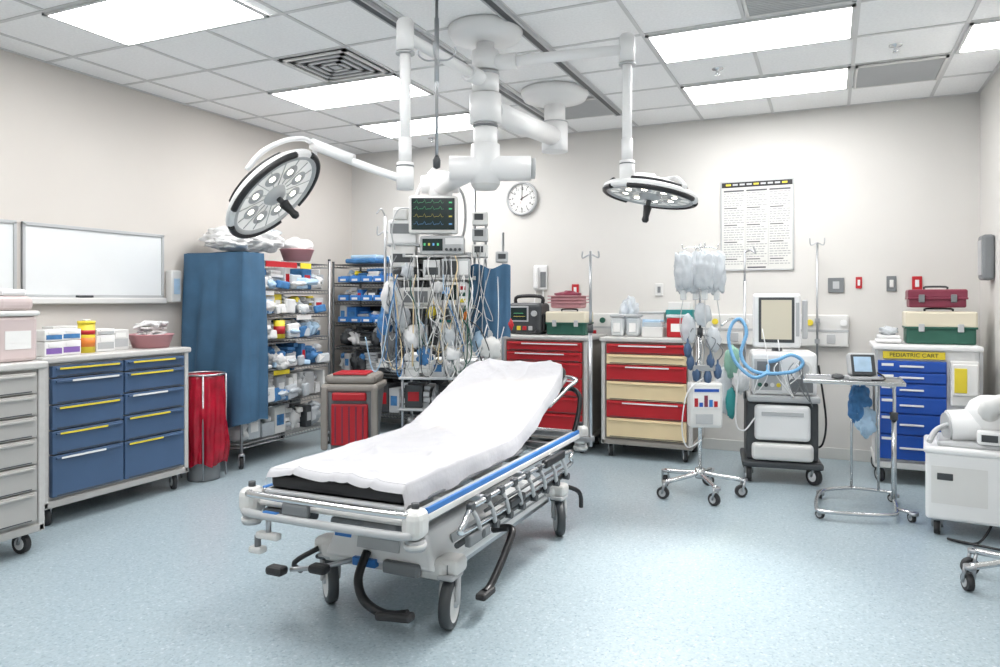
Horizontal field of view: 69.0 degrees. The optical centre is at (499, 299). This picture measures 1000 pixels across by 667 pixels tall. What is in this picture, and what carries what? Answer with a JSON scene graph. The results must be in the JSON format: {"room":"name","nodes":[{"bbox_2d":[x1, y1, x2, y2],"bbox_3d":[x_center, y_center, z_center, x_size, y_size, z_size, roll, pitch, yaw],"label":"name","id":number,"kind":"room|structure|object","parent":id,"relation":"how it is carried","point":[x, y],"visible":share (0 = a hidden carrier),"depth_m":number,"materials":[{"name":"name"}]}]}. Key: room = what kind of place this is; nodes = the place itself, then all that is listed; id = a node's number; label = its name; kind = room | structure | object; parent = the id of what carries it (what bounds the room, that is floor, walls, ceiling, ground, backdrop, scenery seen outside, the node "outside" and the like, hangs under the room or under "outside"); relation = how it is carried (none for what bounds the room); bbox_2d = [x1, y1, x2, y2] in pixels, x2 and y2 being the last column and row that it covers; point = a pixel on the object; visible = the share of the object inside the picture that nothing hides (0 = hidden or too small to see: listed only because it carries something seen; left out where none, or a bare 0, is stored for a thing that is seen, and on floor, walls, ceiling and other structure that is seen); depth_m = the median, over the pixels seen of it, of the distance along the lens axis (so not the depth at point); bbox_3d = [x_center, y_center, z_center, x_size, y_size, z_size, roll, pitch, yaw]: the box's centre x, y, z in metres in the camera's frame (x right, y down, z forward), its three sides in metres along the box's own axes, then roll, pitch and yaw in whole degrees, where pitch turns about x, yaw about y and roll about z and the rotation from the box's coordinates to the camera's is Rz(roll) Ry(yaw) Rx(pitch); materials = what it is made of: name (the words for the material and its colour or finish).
{"room":"hospital trauma room","nodes":[
{"label":"hospital trauma room","id":0,"kind":"room"},
{"bbox_2d":[0,49,351,418],"bbox_3d":[-3.587,-0.150,4.559,0.100,3.100,8.940,0,0,24],"label":"wall","id":1,"kind":"structure","parent":0,"point":[77,149],"depth_m":5.84,"materials":[{"name":"paint"}]},
{"bbox_2d":[0,219,16,288],"bbox_3d":[-3.547,-0.258,4.447,0.060,0.575,1.170,0,0,24],"label":"whiteboard","id":2,"kind":"object","parent":1,"relation":"attached to","point":[8,228],"visible":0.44,"depth_m":4.94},
{"bbox_2d":[21,221,166,303],"bbox_3d":[-3.047,-0.258,5.549,0.060,0.575,1.170,0,0,24],"label":"whiteboard","id":3,"kind":"object","parent":1,"relation":"attached to","point":[61,264],"visible":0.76,"depth_m":5.48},
{"bbox_2d":[166,270,180,301],"bbox_3d":[-2.761,-0.115,6.150,0.083,0.270,0.100,0,0,24],"label":"dispenser","id":4,"kind":"object","parent":1,"relation":"attached to","point":[173,277],"visible":0.94,"depth_m":6.11,"materials":[{"name":"white plastic"}]},
{"bbox_2d":[230,418,320,449],"bbox_3d":[-3.536,1.350,4.536,0.012,0.100,8.740,0,0,24],"label":"baseboard","id":5,"kind":"structure","parent":1,"relation":"attached to","point":[319,420],"depth_m":7.25,"materials":[{"name":"grey"}]},
{"bbox_2d":[0,422,999,666],"bbox_3d":[-0.709,1.450,3.254,6.420,0.100,8.940,0,0,24],"label":"floor","id":6,"kind":"structure","parent":0,"point":[150,574],"depth_m":3.59,"materials":[{"name":"plastic"}]},
{"bbox_2d":[0,360,47,553],"bbox_3d":[-2.976,0.870,3.788,0.641,1.060,0.870,0,0,24],"label":"cart","id":7,"kind":"object","parent":6,"relation":"on","point":[21,383],"visible":1,"depth_m":3.92,"materials":[{"name":"metal"}]},
{"bbox_2d":[0,289,39,362],"bbox_3d":[-2.716,0.139,4.010,0.200,0.400,0.240,0,0,24],"label":"sharps container","id":8,"kind":"object","parent":7,"relation":"on","point":[17,321],"visible":1,"depth_m":3.97,"materials":[{"name":"plastic"}]},
{"bbox_2d":[35,345,190,525],"bbox_3d":[-2.812,0.875,5.031,0.642,1.050,1.130,0,0,24],"label":"cart","id":9,"kind":"object","parent":6,"relation":"on","point":[115,420],"visible":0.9,"depth_m":4.82,"materials":[{"name":"metal"}]},
{"bbox_2d":[36,341,62,356],"bbox_3d":[-2.824,0.303,4.542,0.123,0.092,0.120,0,0,24],"label":"glove box","id":10,"kind":"object","parent":9,"relation":"on","point":[50,348],"visible":0.79,"depth_m":4.50,"materials":[{"name":"cardboard"}]},
{"bbox_2d":[36,329,62,341],"bbox_3d":[-2.824,0.220,4.542,0.123,0.072,0.120,0,0,24],"label":"glove box","id":11,"kind":"object","parent":10,"relation":"on","point":[44,335],"visible":0.87,"depth_m":4.50,"materials":[{"name":"cardboard"}]},
{"bbox_2d":[42,326,76,328],"bbox_3d":[-3.007,0.263,4.987,0.123,0.172,0.200,0,0,24],"label":"tissue box","id":12,"kind":"object","parent":11,"relation":"on","point":[43,327],"visible":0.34,"depth_m":4.91,"materials":[{"name":"cardboard"}]},
{"bbox_2d":[63,340,80,354],"bbox_3d":[-2.808,0.303,4.700,0.123,0.092,0.130,0,0,24],"label":"glove box","id":13,"kind":"object","parent":9,"relation":"on","point":[69,346],"visible":0.49,"depth_m":4.67,"materials":[{"name":"cardboard"}]},
{"bbox_2d":[59,328,80,339],"bbox_3d":[-2.808,0.220,4.700,0.123,0.072,0.130,0,0,24],"label":"glove box","id":14,"kind":"object","parent":13,"relation":"on","point":[68,333],"visible":0.73,"depth_m":4.68,"materials":[{"name":"cardboard"}]},
{"bbox_2d":[77,319,95,352],"bbox_3d":[-2.749,0.239,4.832,0.108,0.220,0.108,0,0,24],"label":"wipes canister","id":15,"kind":"object","parent":9,"relation":"on","point":[87,327],"visible":0.87,"depth_m":4.79,"materials":[{"name":"yellow plastic"}]},
{"bbox_2d":[95,334,114,351],"bbox_3d":[-2.738,0.293,4.975,0.123,0.112,0.140,0,0,24],"label":"tissue box","id":16,"kind":"object","parent":9,"relation":"on","point":[102,342],"visible":0.66,"depth_m":4.94,"materials":[{"name":"cardboard"}]},
{"bbox_2d":[95,328,114,334],"bbox_3d":[-2.738,0.215,4.975,0.123,0.042,0.140,0,0,24],"label":"tissue box","id":17,"kind":"object","parent":16,"relation":"on","point":[98,331],"visible":0.77,"depth_m":4.95,"materials":[{"name":"cardboard"}]},
{"bbox_2d":[109,329,128,349],"bbox_3d":[-2.721,0.278,5.133,0.123,0.142,0.140,0,0,24],"label":"box","id":18,"kind":"object","parent":9,"relation":"on","point":[121,335],"visible":0.55,"depth_m":5.12,"materials":[{"name":"cardboard"}]},
{"bbox_2d":[129,320,173,348],"bbox_3d":[-2.570,0.250,5.349,0.334,0.198,0.317,0,0,24],"label":"basin","id":19,"kind":"object","parent":9,"relation":"on","point":[150,334],"visible":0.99,"depth_m":5.27,"materials":[{"name":"plastic"}]},
{"bbox_2d":[180,371,229,481],"bbox_3d":[-2.320,0.985,5.699,0.364,0.830,0.384,0,0,-38],"label":"waste bin","id":20,"kind":"object","parent":6,"relation":"on","point":[208,433],"visible":0.78,"depth_m":5.57,"materials":[{"name":"metal"}]},
{"bbox_2d":[230,259,330,468],"bbox_3d":[-2.174,0.502,6.674,0.682,1.795,1.240,0,0,24],"label":"wire shelving rack","id":21,"kind":"object","parent":6,"relation":"on","point":[241,456],"visible":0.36,"depth_m":6.67,"materials":[{"name":"metal"}]},
{"bbox_2d":[181,251,267,427],"bbox_3d":[-2.344,0.327,6.160,0.721,1.457,0.326,0,0,24],"label":"curtain","id":22,"kind":"object","parent":21,"relation":"attached to","point":[224,309],"visible":0.85,"depth_m":6.04,"materials":[{"name":"blue fabric"}]},
{"bbox_2d":[198,226,284,252],"bbox_3d":[-2.256,-0.534,6.400,0.637,0.269,0.795,0,0,24],"label":"linens","id":23,"kind":"object","parent":21,"relation":"on","point":[220,238],"visible":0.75,"depth_m":6.22,"materials":[{"name":"fabric"}]},
{"bbox_2d":[228,267,329,442],"bbox_3d":[-2.134,0.459,6.645,0.634,1.508,1.125,0,0,24],"label":"supplies","id":24,"kind":"object","parent":21,"relation":"on","point":[281,418],"visible":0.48,"depth_m":6.61,"materials":[{"name":"plastic"}]},
{"bbox_2d":[279,237,314,261],"bbox_3d":[-1.927,-0.483,6.888,0.331,0.231,0.336,0,0,24],"label":"basin","id":25,"kind":"object","parent":21,"relation":"on","point":[295,249],"visible":0.99,"depth_m":6.78,"materials":[{"name":"plastic"}]},
{"bbox_2d":[321,370,386,449],"bbox_3d":[-1.294,1.018,6.477,0.500,0.765,0.485,0,0,2],"label":"waste bin","id":26,"kind":"object","parent":6,"relation":"on","point":[351,400],"visible":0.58,"depth_m":6.28,"materials":[{"name":"plastic"}]},
{"bbox_2d":[332,262,452,419],"bbox_3d":[-1.156,0.492,7.880,1.275,1.815,0.604,0,0,24],"label":"wire shelving rack","id":27,"kind":"object","parent":6,"relation":"on","point":[375,265],"visible":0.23,"depth_m":7.87,"materials":[{"name":"metal"}]},
{"bbox_2d":[345,255,390,263],"bbox_3d":[-1.223,-0.442,7.835,0.900,0.090,0.300,0,0,24],"label":"packs","id":28,"kind":"object","parent":27,"relation":"on","point":[355,259],"visible":0.66,"depth_m":7.83},
{"bbox_2d":[338,268,447,414],"bbox_3d":[-1.171,0.425,7.830,1.162,1.531,0.465,0,0,24],"label":"supplies","id":29,"kind":"object","parent":27,"relation":"on","point":[359,359],"visible":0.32,"depth_m":7.81,"materials":[{"name":"plastic"}]},
{"bbox_2d":[239,251,599,629],"bbox_3d":[-0.269,0.550,3.786,0.975,1.701,2.146,0,0,27],"label":"stretcher","id":30,"kind":"object","parent":6,"relation":"on","point":[423,497],"visible":1,"depth_m":3.26,"materials":[{"name":"fabric"}]},
{"bbox_2d":[398,352,484,427],"bbox_3d":[-0.510,0.933,6.421,0.755,0.934,0.466,0,0,4],"label":"utility cart","id":31,"kind":"object","parent":6,"relation":"on","point":[418,395],"visible":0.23,"depth_m":6.26,"materials":[{"name":"metal"}]},
{"bbox_2d":[504,333,607,452],"bbox_3d":[0.525,0.865,6.991,0.870,1.070,0.642,0,0,24],"label":"cart","id":32,"kind":"object","parent":6,"relation":"on","point":[571,351],"visible":0.44,"depth_m":6.69,"materials":[{"name":"metal"}]},
{"bbox_2d":[511,294,548,334],"bbox_3d":[0.265,0.135,7.024,0.400,0.386,0.368,0,0,24],"label":"defibrillator","id":33,"kind":"object","parent":32,"relation":"on","point":[527,318],"visible":0.84,"depth_m":6.93,"materials":[{"name":"black plastic"}]},
{"bbox_2d":[545,308,593,334],"bbox_3d":[0.659,0.203,6.900,0.400,0.250,0.272,0,0,24],"label":"box","id":34,"kind":"object","parent":32,"relation":"on","point":[561,322],"visible":0.94,"depth_m":6.79,"materials":[{"name":"plastic"}]},
{"bbox_2d":[548,290,588,307],"bbox_3d":[0.652,-0.007,6.908,0.340,0.170,0.240,0,0,24],"label":"basins","id":35,"kind":"object","parent":34,"relation":"on","point":[566,299],"visible":0.93,"depth_m":6.82,"materials":[{"name":"pink plastic"}]},
{"bbox_2d":[599,334,704,461],"bbox_3d":[1.390,0.865,6.599,0.830,1.070,0.642,0,0,24],"label":"cart","id":36,"kind":"object","parent":6,"relation":"on","point":[644,380],"visible":0.86,"depth_m":6.33,"materials":[{"name":"metal"}]},
{"bbox_2d":[610,314,625,335],"bbox_3d":[1.082,0.228,6.646,0.130,0.200,0.130,0,0,24],"label":"canister","id":37,"kind":"object","parent":36,"relation":"on","point":[618,322],"visible":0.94,"depth_m":6.59,"materials":[{"name":"white plastic"}]},
{"bbox_2d":[619,296,638,318],"bbox_3d":[1.220,0.138,6.888,0.220,0.361,0.196,0,0,-27],"label":"plastic bag","id":38,"kind":"object","parent":36,"relation":"on","point":[628,306],"visible":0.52,"depth_m":6.82,"materials":[{"name":"white plastic"}]},
{"bbox_2d":[625,314,642,335],"bbox_3d":[1.218,0.228,6.607,0.130,0.200,0.130,0,0,24],"label":"canister","id":39,"kind":"object","parent":36,"relation":"on","point":[633,322],"visible":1,"depth_m":6.55,"materials":[{"name":"white plastic"}]},
{"bbox_2d":[638,311,665,334],"bbox_3d":[1.427,0.218,6.776,0.250,0.220,0.170,0,0,24],"label":"box","id":40,"kind":"object","parent":36,"relation":"on","point":[647,315],"visible":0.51,"depth_m":6.71,"materials":[{"name":"white plastic"}]},
{"bbox_2d":[642,320,666,336],"bbox_3d":[1.383,0.253,6.510,0.180,0.150,0.200,0,0,24],"label":"boxes","id":41,"kind":"object","parent":36,"relation":"on","point":[651,328],"visible":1,"depth_m":6.43,"materials":[{"name":"white cardboard"}]},
{"bbox_2d":[666,314,684,337],"bbox_3d":[1.574,0.228,6.423,0.190,0.200,0.150,0,0,24],"label":"sharps container","id":42,"kind":"object","parent":36,"relation":"on","point":[673,320],"visible":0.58,"depth_m":6.37,"materials":[{"name":"red plastic"}]},
{"bbox_2d":[666,302,694,326],"bbox_3d":[1.647,0.173,6.632,0.240,0.310,0.140,0,0,24],"label":"boxes","id":43,"kind":"object","parent":36,"relation":"on","point":[673,307],"visible":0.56,"depth_m":6.58},
{"bbox_2d":[657,243,747,505],"bbox_3d":[1.454,0.500,5.247,0.628,1.800,0.612,0,0,24],"label":"stand","id":44,"kind":"object","parent":6,"relation":"on","point":[701,273],"visible":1,"depth_m":5.13,"materials":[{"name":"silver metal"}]},
{"bbox_2d":[715,246,826,484],"bbox_3d":[2.121,0.484,5.740,0.826,1.832,0.663,0,0,16],"label":"ventilator","id":45,"kind":"object","parent":6,"relation":"on","point":[780,430],"visible":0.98,"depth_m":5.56,"materials":[{"name":"plastic"}]},
{"bbox_2d":[803,374,918,522],"bbox_3d":[2.386,0.966,4.845,0.672,0.868,0.702,0,0,24],"label":"stand","id":46,"kind":"object","parent":6,"relation":"on","point":[860,402],"visible":0.98,"depth_m":5.05,"materials":[{"name":"metal"}]},
{"bbox_2d":[831,353,885,380],"bbox_3d":[2.441,0.453,4.939,0.346,0.181,0.216,0,0,10],"label":"monitor","id":47,"kind":"object","parent":46,"relation":"on","point":[860,366],"visible":1,"depth_m":4.94,"materials":[{"name":"white plastic"}]},
{"bbox_2d":[866,340,983,480],"bbox_3d":[3.283,0.870,5.689,0.760,1.060,0.674,0,0,24],"label":"cart","id":48,"kind":"object","parent":6,"relation":"on","point":[938,378],"visible":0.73,"depth_m":5.45,"materials":[{"name":"metal"}]},
{"bbox_2d":[875,326,901,342],"bbox_3d":[3.068,0.268,5.746,0.180,0.132,0.200,0,0,24],"label":"folded towels","id":49,"kind":"object","parent":48,"relation":"on","point":[887,334],"visible":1,"depth_m":5.68,"materials":[{"name":"fabric"}]},
{"bbox_2d":[902,308,977,344],"bbox_3d":[3.405,0.198,5.643,0.480,0.280,0.292,0,0,24],"label":"box","id":50,"kind":"object","parent":48,"relation":"on","point":[952,327],"visible":0.98,"depth_m":5.53,"materials":[{"name":"plastic"}]},
{"bbox_2d":[905,286,968,307],"bbox_3d":[3.387,-0.027,5.652,0.400,0.170,0.252,0,0,24],"label":"box","id":51,"kind":"object","parent":50,"relation":"on","point":[919,298],"visible":1,"depth_m":5.56,"materials":[{"name":"red plastic"}]},
{"bbox_2d":[923,394,999,550],"bbox_3d":[2.840,0.972,4.328,0.550,0.855,0.602,0,0,30],"label":"medical cart","id":52,"kind":"object","parent":6,"relation":"on","point":[962,460],"visible":1,"depth_m":4.25,"materials":[{"name":"plastic"}]},
{"bbox_2d":[960,547,999,590],"bbox_3d":[2.485,0.380,3.507,0.514,2.040,0.501,0,0,-19],"label":"stand","id":53,"kind":"object","parent":6,"relation":"on","point":[969,566],"visible":1,"depth_m":3.49,"materials":[{"name":"silver metal"}]},
{"bbox_2d":[0,0,999,153],"bbox_3d":[-0.709,-1.750,3.254,6.420,0.100,8.940,0,0,24],"label":"ceiling","id":54,"kind":"structure","parent":0,"point":[347,23],"depth_m":5.08,"materials":[{"name":"grey tile"}]},
{"bbox_2d":[42,0,268,46],"bbox_3d":[-2.040,-1.688,4.313,1.196,0.012,0.586,0,0,24],"label":"ceiling light panel","id":55,"kind":"object","parent":54,"relation":"in","point":[129,23],"depth_m":4.34,"materials":[{"name":"white plastic"}]},
{"bbox_2d":[278,48,390,82],"bbox_3d":[-1.190,-1.688,5.267,0.580,0.012,0.570,0,0,24],"label":"air diffuser","id":56,"kind":"object","parent":54,"relation":"in","point":[342,64],"depth_m":5.24,"materials":[{"name":"metal"}]},
{"bbox_2d":[268,73,432,110],"bbox_3d":[-1.221,-1.688,5.951,1.216,0.012,0.586,0,0,24],"label":"ceiling light panel","id":57,"kind":"object","parent":54,"relation":"in","point":[382,88],"depth_m":5.94,"materials":[{"name":"white plastic"}]},
{"bbox_2d":[356,112,472,138],"bbox_3d":[-0.717,-1.688,7.062,1.216,0.012,0.586,0,0,24],"label":"ceiling light panel","id":58,"kind":"object","parent":54,"relation":"in","point":[454,122],"depth_m":7.06,"materials":[{"name":"white plastic"}]},
{"bbox_2d":[417,0,455,168],"bbox_3d":[-0.348,-1.208,4.001,0.203,0.975,0.203,0,0,24],"label":"hanger","id":59,"kind":"object","parent":54,"relation":"hanging from","point":[436,161],"depth_m":3.99,"materials":[{"name":"grey metal"}]},
{"bbox_2d":[349,0,543,120],"bbox_3d":[-0.442,-1.680,4.835,0.068,0.028,4.440,0,0,24],"label":"ceiling track","id":60,"kind":"object","parent":54,"relation":"attached to","point":[369,6],"visible":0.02,"depth_m":4.60,"materials":[{"name":"grey metal"}]},
{"bbox_2d":[225,14,697,238],"bbox_3d":[-0.157,-1.010,4.292,2.714,1.369,0.911,0,0,-17],"label":"light","id":61,"kind":"object","parent":54,"relation":"attached to","point":[272,190],"visible":1,"depth_m":4.12,"materials":[{"name":"white metal"}]},
{"bbox_2d":[365,81,588,378],"bbox_3d":[-0.265,-0.538,5.474,1.710,2.314,1.891,0,0,24],"label":"boom","id":62,"kind":"object","parent":54,"relation":"hanging from","point":[435,297],"visible":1,"depth_m":5.74,"materials":[{"name":"white metal"}]},
{"bbox_2d":[0,0,999,154],"bbox_3d":[-0.709,-1.697,3.254,6.220,0.007,8.740,0,0,24],"label":"grid","id":63,"kind":"object","parent":54,"relation":"attached to","point":[858,2],"depth_m":5.19,"materials":[{"name":"white metal"}]},
{"bbox_2d":[481,0,621,115],"bbox_3d":[0.163,-1.680,4.560,0.068,0.028,4.440,0,0,24],"label":"ceiling track","id":64,"kind":"object","parent":54,"relation":"attached to","point":[496,6],"visible":0.82,"depth_m":4.83,"materials":[{"name":"grey metal"}]},
{"bbox_2d":[536,97,612,119],"bbox_3d":[0.677,-1.685,6.430,0.580,0.018,0.580,0,0,24],"label":"return grille","id":65,"kind":"object","parent":54,"relation":"in","point":[591,107],"depth_m":6.45,"materials":[{"name":"grey metal"}]},
{"bbox_2d":[712,67,722,74],"bbox_3d":[1.597,-1.675,5.337,0.084,0.050,0.084,0,0,24],"label":"sprinkler","id":66,"kind":"object","parent":54,"relation":"attached to","point":[717,69],"depth_m":5.33,"materials":[{"name":"silver metal"}]},
{"bbox_2d":[645,4,855,63],"bbox_3d":[1.602,-1.688,4.670,1.216,0.012,0.586,0,0,24],"label":"ceiling light panel","id":67,"kind":"object","parent":54,"relation":"in","point":[831,24],"depth_m":4.63,"materials":[{"name":"white plastic"}]},
{"bbox_2d":[681,66,850,105],"bbox_3d":[2.106,-1.688,5.781,1.216,0.012,0.586,0,0,24],"label":"ceiling light panel","id":68,"kind":"object","parent":54,"relation":"in","point":[832,79],"depth_m":5.74,"materials":[{"name":"white plastic"}]},
{"bbox_2d":[741,0,854,17],"bbox_3d":[1.612,-1.685,3.941,0.580,0.018,0.580,0,0,24],"label":"return grille","id":69,"kind":"object","parent":54,"relation":"in","point":[752,8],"depth_m":4.15,"materials":[{"name":"grey metal"}]},
{"bbox_2d":[889,43,902,52],"bbox_3d":[2.636,-1.675,4.844,0.084,0.050,0.084,0,0,24],"label":"sprinkler","id":70,"kind":"object","parent":54,"relation":"attached to","point":[895,45],"depth_m":4.83,"materials":[{"name":"silver metal"}]},
{"bbox_2d":[853,54,948,88],"bbox_3d":[2.953,-1.685,5.397,0.580,0.018,0.580,0,0,24],"label":"return grille","id":71,"kind":"object","parent":54,"relation":"in","point":[923,69],"depth_m":5.36,"materials":[{"name":"grey metal"}]},
{"bbox_2d":[955,19,999,53],"bbox_3d":[3.138,-1.688,4.643,0.316,0.012,0.586,0,0,24],"label":"ceiling light panel","id":72,"kind":"object","parent":54,"relation":"in","point":[982,35],"depth_m":4.67,"materials":[{"name":"white plastic"}]},
{"bbox_2d":[352,93,979,450],"bbox_3d":[1.117,-0.150,7.279,6.220,3.100,0.100,0,0,24],"label":"wall","id":73,"kind":"structure","parent":0,"point":[890,188],"depth_m":6.62,"materials":[{"name":"paint"}]},
{"bbox_2d":[506,181,537,215],"bbox_3d":[0.230,-1.060,7.600,0.360,0.360,0.042,0,0,24],"label":"clock","id":74,"kind":"object","parent":73,"relation":"attached to","point":[522,197],"visible":1,"depth_m":7.59,"materials":[{"name":"plastic"}]},
{"bbox_2d":[533,265,546,302],"bbox_3d":[0.410,-0.102,7.500,0.150,0.515,0.075,0,0,24],"label":"telephone","id":75,"kind":"object","parent":73,"relation":"attached to","point":[539,271],"visible":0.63,"depth_m":7.49,"materials":[{"name":"white plastic"}]},
{"bbox_2d":[572,284,578,292],"bbox_3d":[0.763,-0.100,7.372,0.075,0.120,0.017,0,0,24],"label":"power outlet","id":76,"kind":"object","parent":73,"relation":"attached to","point":[575,287],"visible":0.57,"depth_m":7.36,"materials":[{"name":"red plastic"}]},
{"bbox_2d":[381,413,870,461],"bbox_3d":[1.093,1.350,7.228,6.196,0.100,0.012,0,0,24],"label":"baseboard","id":77,"kind":"structure","parent":73,"relation":"attached to","point":[707,443],"depth_m":6.71,"materials":[{"name":"grey"}]},
{"bbox_2d":[655,283,662,295],"bbox_3d":[1.538,-0.100,7.020,0.075,0.120,0.017,0,0,24],"label":"power outlet","id":78,"kind":"object","parent":73,"relation":"attached to","point":[658,286],"visible":1,"depth_m":7.02,"materials":[{"name":"white plastic"}]},
{"bbox_2d":[592,313,848,346],"bbox_3d":[1.914,0.270,6.821,2.450,0.280,0.070,0,0,24],"label":"medical gas raceway","id":79,"kind":"object","parent":73,"relation":"attached to","point":[833,330],"visible":0.33,"depth_m":6.46,"materials":[{"name":"white plastic"}]},
{"bbox_2d":[809,238,824,373],"bbox_3d":[2.777,0.070,6.363,0.130,1.220,0.070,0,0,24],"label":"pole","id":80,"kind":"object","parent":79,"relation":"attached to","point":[817,320],"visible":0.97,"depth_m":6.33,"materials":[{"name":"metal"}]},
{"bbox_2d":[720,177,793,270],"bbox_3d":[2.349,-0.685,6.654,0.636,0.828,0.014,0,0,24],"label":"poster","id":81,"kind":"object","parent":73,"relation":"attached to","point":[759,214],"visible":0.98,"depth_m":6.65,"materials":[{"name":"grey paper"}]},
{"bbox_2d":[828,278,843,292],"bbox_3d":[2.949,-0.130,6.380,0.130,0.130,0.017,0,0,24],"label":"thermostat","id":82,"kind":"object","parent":73,"relation":"attached to","point":[835,285],"visible":1,"depth_m":6.38,"materials":[{"name":"grey plastic"}]},
{"bbox_2d":[856,277,861,287],"bbox_3d":[3.113,-0.150,6.306,0.050,0.100,0.017,0,0,24],"label":"alarm pull station","id":83,"kind":"object","parent":73,"relation":"attached to","point":[858,279],"visible":1,"depth_m":6.30,"materials":[{"name":"red plastic"}]},
{"bbox_2d":[887,276,896,290],"bbox_3d":[3.341,-0.140,6.202,0.075,0.130,0.017,0,0,24],"label":"light switch","id":84,"kind":"object","parent":73,"relation":"attached to","point":[891,280],"visible":1,"depth_m":6.20,"materials":[{"name":"grey plastic"}]},
{"bbox_2d":[912,276,921,288],"bbox_3d":[3.514,-0.140,6.124,0.075,0.120,0.017,0,0,24],"label":"power outlet","id":85,"kind":"object","parent":73,"relation":"attached to","point":[916,280],"visible":0.78,"depth_m":6.12,"materials":[{"name":"red plastic"}]},
{"bbox_2d":[980,66,999,394],"bbox_3d":[2.168,-0.150,1.948,0.100,3.100,8.940,0,0,24],"label":"wall","id":86,"kind":"structure","parent":0,"point":[990,94],"depth_m":5.56,"materials":[{"name":"paint"}]},
{"bbox_2d":[978,234,993,279],"bbox_3d":[3.672,-0.320,5.494,0.085,0.340,0.180,0,0,24],"label":"loudspeaker","id":87,"kind":"object","parent":86,"relation":"attached to","point":[985,242],"visible":1,"depth_m":5.42,"materials":[{"name":"white plastic"}]}
]}

